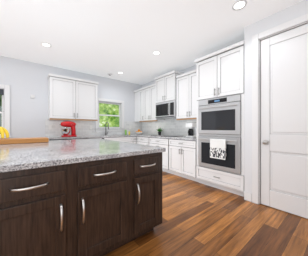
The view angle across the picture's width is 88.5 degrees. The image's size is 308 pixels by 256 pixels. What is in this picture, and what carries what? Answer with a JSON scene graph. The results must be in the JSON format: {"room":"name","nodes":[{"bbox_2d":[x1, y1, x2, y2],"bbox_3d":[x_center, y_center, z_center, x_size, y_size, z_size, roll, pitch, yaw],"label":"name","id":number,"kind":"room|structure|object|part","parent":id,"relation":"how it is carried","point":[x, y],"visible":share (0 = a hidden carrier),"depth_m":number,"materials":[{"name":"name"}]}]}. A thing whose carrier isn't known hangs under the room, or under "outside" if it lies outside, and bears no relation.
{"room":"kitchen","nodes":[
{"label":"kitchen","id":0,"kind":"room"},
{"bbox_2d":[0,56,141,137],"bbox_3d":[-3.109,-0.230,3.800,6.990,2.740,0.120,0,0,-39],"label":"wall","id":1,"kind":"structure","parent":0,"point":[23,79],"depth_m":3.88,"materials":[{"name":"white paint"}]},
{"bbox_2d":[0,84,10,138],"bbox_3d":[-3.712,-0.338,3.280,1.110,1.255,0.170,0,0,-39],"label":"window","id":2,"kind":"structure","parent":1,"relation":"in","point":[5,107],"depth_m":3.55,"materials":[{"name":"grey"}]},
{"bbox_2d":[49,73,96,119],"bbox_3d":[-2.157,-0.765,4.268,1.140,1.070,0.347,0,0,-39],"label":"upper cabinet","id":3,"kind":"object","parent":1,"relation":"attached to","point":[70,98],"depth_m":4.08,"materials":[{"name":"grey wood"}]},
{"bbox_2d":[45,118,141,136],"bbox_3d":[-1.600,-0.005,4.937,2.967,0.450,0.008,0,0,-39],"label":"backsplash","id":4,"kind":"structure","parent":1,"relation":"attached to","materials":[{"name":"tile"}]},
{"bbox_2d":[95,98,123,131],"bbox_3d":[-1.427,-0.403,5.130,1.010,1.045,0.170,0,0,-39],"label":"window","id":5,"kind":"structure","parent":1,"relation":"in","point":[120,116],"depth_m":5.15,"materials":[{"name":"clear glass"}]},
{"bbox_2d":[0,0,302,84],"bbox_3d":[-0.853,-1.650,1.014,6.990,0.100,7.290,0,0,-39],"label":"ceiling","id":6,"kind":"structure","parent":0,"point":[103,38],"depth_m":2.62,"materials":[{"name":"white paint"}]},
{"bbox_2d":[41,43,50,46],"bbox_3d":[-2.076,-1.597,3.041,0.170,0.006,0.170,0,0,-39],"label":"recessed light","id":7,"kind":"object","parent":6,"relation":"in","point":[45,44],"visible":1,"depth_m":3.04,"materials":[{"name":"white"}]},
{"bbox_2d":[232,0,246,9],"bbox_3d":[1.112,-1.597,2.059,0.170,0.006,0.170,0,0,-39],"label":"recessed light","id":8,"kind":"object","parent":6,"relation":"in","point":[240,5],"visible":1,"depth_m":2.06,"materials":[{"name":"white"}]},
{"bbox_2d":[142,65,195,87],"bbox_3d":[0.831,-0.230,4.392,0.120,2.740,3.920,0,0,-39],"label":"wall","id":9,"kind":"structure","parent":0,"point":[181,71],"depth_m":4.33,"materials":[{"name":"white paint"}]},
{"bbox_2d":[133,92,144,123],"bbox_3d":[-0.456,-0.777,5.606,0.347,1.094,0.408,0,0,-39],"label":"upper cabinet","id":10,"kind":"object","parent":9,"relation":"attached to","point":[136,121],"depth_m":5.61,"materials":[{"name":"grey wood"}]},
{"bbox_2d":[137,84,152,119],"bbox_3d":[-0.079,-0.777,5.140,0.347,1.094,0.908,0,0,-39],"label":"upper cabinet","id":11,"kind":"object","parent":9,"relation":"attached to","point":[144,95],"depth_m":5.13,"materials":[{"name":"grey wood"}]},
{"bbox_2d":[153,100,168,119],"bbox_3d":[0.381,-0.531,4.530,0.401,0.504,0.592,0,0,-39],"label":"microwave","id":12,"kind":"object","parent":9,"relation":"attached to","point":[160,107],"depth_m":4.46,"materials":[{"name":"grey"}]},
{"bbox_2d":[153,70,180,99],"bbox_3d":[0.439,-1.093,4.460,0.397,0.744,0.781,0,0,-39],"label":"upper cabinet","id":13,"kind":"object","parent":9,"relation":"attached to","point":[165,86],"depth_m":4.29,"materials":[{"name":"grey wood"}]},
{"bbox_2d":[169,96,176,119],"bbox_3d":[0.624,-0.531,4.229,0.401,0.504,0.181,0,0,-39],"label":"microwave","id":14,"kind":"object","parent":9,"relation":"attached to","point":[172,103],"depth_m":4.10,"materials":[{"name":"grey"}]},
{"bbox_2d":[141,115,212,137],"bbox_3d":[0.453,-0.035,4.755,0.008,0.510,2.858,0,0,-39],"label":"backsplash","id":15,"kind":"structure","parent":9,"relation":"attached to","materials":[{"name":"tile"}]},
{"bbox_2d":[177,72,192,119],"bbox_3d":[0.963,-0.777,3.853,0.347,1.094,0.815,0,0,-39],"label":"upper cabinet","id":16,"kind":"object","parent":9,"relation":"attached to","point":[185,81],"depth_m":3.84,"materials":[{"name":"grey wood"}]},
{"bbox_2d":[104,171,307,255],"bbox_3d":[-0.853,1.190,1.014,6.990,0.100,7.290,0,0,-39],"label":"floor","id":17,"kind":"structure","parent":0,"point":[199,219],"depth_m":1.79,"materials":[{"name":"brown wood"}]},
{"bbox_2d":[0,151,164,255],"bbox_3d":[-1.350,0.701,1.624,2.376,0.879,1.776,0,0,-39],"label":"kitchen island","id":18,"kind":"object","parent":17,"relation":"on","point":[89,197],"depth_m":1.19,"materials":[{"name":"brown wood"}]},
{"bbox_2d":[0,139,165,170],"bbox_3d":[-1.459,0.240,1.758,2.446,0.040,2.030,0,0,-39],"label":"island countertop","id":19,"kind":"structure","parent":18,"relation":"on","point":[54,151],"depth_m":1.48,"materials":[{"name":"grey stone"}]},
{"bbox_2d":[0,137,48,144],"bbox_3d":[-2.190,0.186,2.164,1.220,0.065,0.320,0,0,-39],"label":"cutting board","id":20,"kind":"object","parent":19,"relation":"on","point":[22,140],"visible":1,"depth_m":2.27,"materials":[{"name":"brown wood"}]},
{"bbox_2d":[0,127,8,137],"bbox_3d":[-2.141,0.050,2.151,0.249,0.183,0.163,0,0,-39],"label":"bananas","id":21,"kind":"object","parent":20,"relation":"on","point":[3,131],"visible":1,"depth_m":2.19,"materials":[{"name":"yellow food"}]},
{"bbox_2d":[93,136,104,138],"bbox_3d":[-1.889,0.701,4.304,0.780,0.878,0.628,0,0,-39],"label":"base cabinet","id":22,"kind":"object","parent":17,"relation":"on","point":[94,137],"depth_m":4.23,"materials":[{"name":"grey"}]},
{"bbox_2d":[105,136,132,142],"bbox_3d":[-1.193,0.701,4.868,1.013,0.878,0.628,0,0,-39],"label":"base cabinet","id":23,"kind":"object","parent":17,"relation":"on","point":[129,139],"depth_m":4.65,"materials":[{"name":"white wood"}]},
{"bbox_2d":[45,132,144,139],"bbox_3d":[-1.400,0.240,4.690,2.967,0.040,0.642,0,0,-39],"label":"countertop","id":24,"kind":"structure","parent":23,"relation":"on","point":[143,134],"depth_m":3.89,"materials":[{"name":"grey stone"}]},
{"bbox_2d":[59,121,76,136],"bbox_3d":[-2.196,0.022,4.038,0.380,0.393,0.228,0,0,-39],"label":"stand mixer","id":25,"kind":"object","parent":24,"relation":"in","point":[65,131],"visible":1,"depth_m":3.99,"materials":[{"name":"red metal"}]},
{"bbox_2d":[60,128,70,135],"bbox_3d":[-2.238,0.098,4.004,0.228,0.170,0.228,0,0,-39],"label":"bowl","id":26,"kind":"object","parent":25,"relation":"on","point":[65,131],"depth_m":3.93,"materials":[{"name":"silver metal"}]},
{"bbox_2d":[105,122,108,135],"bbox_3d":[-1.417,0.014,4.860,0.107,0.411,0.245,0,0,-39],"label":"faucet","id":27,"kind":"object","parent":24,"relation":"on","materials":[{"name":"silver metal"}]},
{"bbox_2d":[133,136,136,143],"bbox_3d":[-0.791,0.701,5.153,0.223,0.878,0.690,0,0,-39],"label":"base cabinet","id":28,"kind":"object","parent":17,"relation":"on","point":[134,137],"depth_m":4.96,"materials":[{"name":"white wood"}]},
{"bbox_2d":[137,136,148,145],"bbox_3d":[-0.108,0.701,4.903,0.690,0.878,0.724,0,0,-39],"label":"base cabinet","id":29,"kind":"object","parent":17,"relation":"on","point":[143,140],"depth_m":4.71,"materials":[{"name":"white wood"}]},
{"bbox_2d":[149,136,164,171],"bbox_3d":[0.350,0.701,4.388,0.627,0.878,0.945,0,0,-39],"label":"base cabinet","id":30,"kind":"object","parent":17,"relation":"on","point":[153,141],"depth_m":4.16,"materials":[{"name":"grey wood"}]},
{"bbox_2d":[165,140,192,179],"bbox_3d":[0.833,0.701,3.791,0.627,0.878,0.883,0,0,-39],"label":"base cabinet","id":31,"kind":"object","parent":17,"relation":"on","point":[178,153],"depth_m":3.60,"materials":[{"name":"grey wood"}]},
{"bbox_2d":[157,136,192,139],"bbox_3d":[0.405,0.240,4.308,0.642,0.040,2.222,0,0,-39],"label":"countertop","id":32,"kind":"structure","parent":31,"relation":"on","point":[158,137],"depth_m":3.83,"materials":[{"name":"grey stone"}]},
{"bbox_2d":[150,134,182,136],"bbox_3d":[0.343,0.206,4.383,0.510,0.028,0.760,0,0,-39],"label":"cooktop","id":33,"kind":"object","parent":32,"relation":"in","point":[151,135],"depth_m":4.37,"materials":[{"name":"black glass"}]},
{"bbox_2d":[186,123,196,137],"bbox_3d":[0.889,0.046,3.744,0.267,0.345,0.200,0,0,-39],"label":"coffee maker","id":34,"kind":"object","parent":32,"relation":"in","point":[192,131],"visible":0.81,"depth_m":3.69,"materials":[{"name":"black"}]},
{"bbox_2d":[193,92,243,196],"bbox_3d":[1.394,0.297,3.080,0.650,1.685,0.927,0,0,-39],"label":"double wall oven","id":35,"kind":"object","parent":17,"relation":"on","point":[218,146],"depth_m":2.82,"materials":[{"name":"grey metal"}]},
{"bbox_2d":[209,138,226,159],"bbox_3d":[1.137,0.371,2.814,0.036,0.348,0.290,0,0,-39],"label":"towel","id":36,"kind":"object","parent":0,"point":[218,146],"depth_m":2.78,"materials":[{"name":"fabric"}]},
{"bbox_2d":[244,0,307,193],"bbox_3d":[2.507,-0.230,1.290,0.120,2.740,3.250,0,0,-39],"label":"wall","id":37,"kind":"structure","parent":0,"point":[296,10],"depth_m":2.45,"materials":[{"name":"white paint"}]},
{"bbox_2d":[193,40,243,99],"bbox_3d":[1.398,-0.973,3.083,0.640,0.846,0.927,0,0,-39],"label":"upper cabinet","id":38,"kind":"object","parent":37,"relation":"attached to","point":[206,95],"depth_m":2.83,"materials":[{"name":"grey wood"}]},
{"bbox_2d":[244,192,251,201],"bbox_3d":[2.454,1.075,1.248,0.013,0.130,3.250,0,0,-39],"label":"baseboard","id":39,"kind":"structure","parent":37,"relation":"attached to","point":[247,196],"depth_m":2.46,"materials":[{"name":"white wood"}]},
{"bbox_2d":[252,13,307,204],"bbox_3d":[1.841,-0.133,2.096,0.140,2.545,0.930,0,0,-39],"label":"door frame","id":40,"kind":"structure","parent":37,"relation":"attached to","point":[256,114],"depth_m":2.36,"materials":[{"name":"white wood"}]},
{"bbox_2d":[261,23,307,218],"bbox_3d":[1.805,-0.086,2.066,0.108,2.436,0.728,0,0,-39],"label":"pantry door","id":41,"kind":"structure","parent":37,"relation":"in","point":[284,121],"depth_m":2.14,"materials":[{"name":"white wood"}]},
{"bbox_3d":[1.606,0.210,2.284,0.073,0.066,0.066,0,0,-39],"label":"knob","id":42,"kind":"part","parent":41,"relation":"part of","materials":[{"name":"silver metal"}]},
{"label":"outside","id":43,"kind":"structure","parent":0,"visible":0},
{"bbox_2d":[99,103,118,126],"bbox_3d":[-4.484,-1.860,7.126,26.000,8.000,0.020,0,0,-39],"label":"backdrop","id":44,"kind":"structure","parent":43,"point":[110,118],"depth_m":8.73,"materials":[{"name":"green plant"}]}
]}

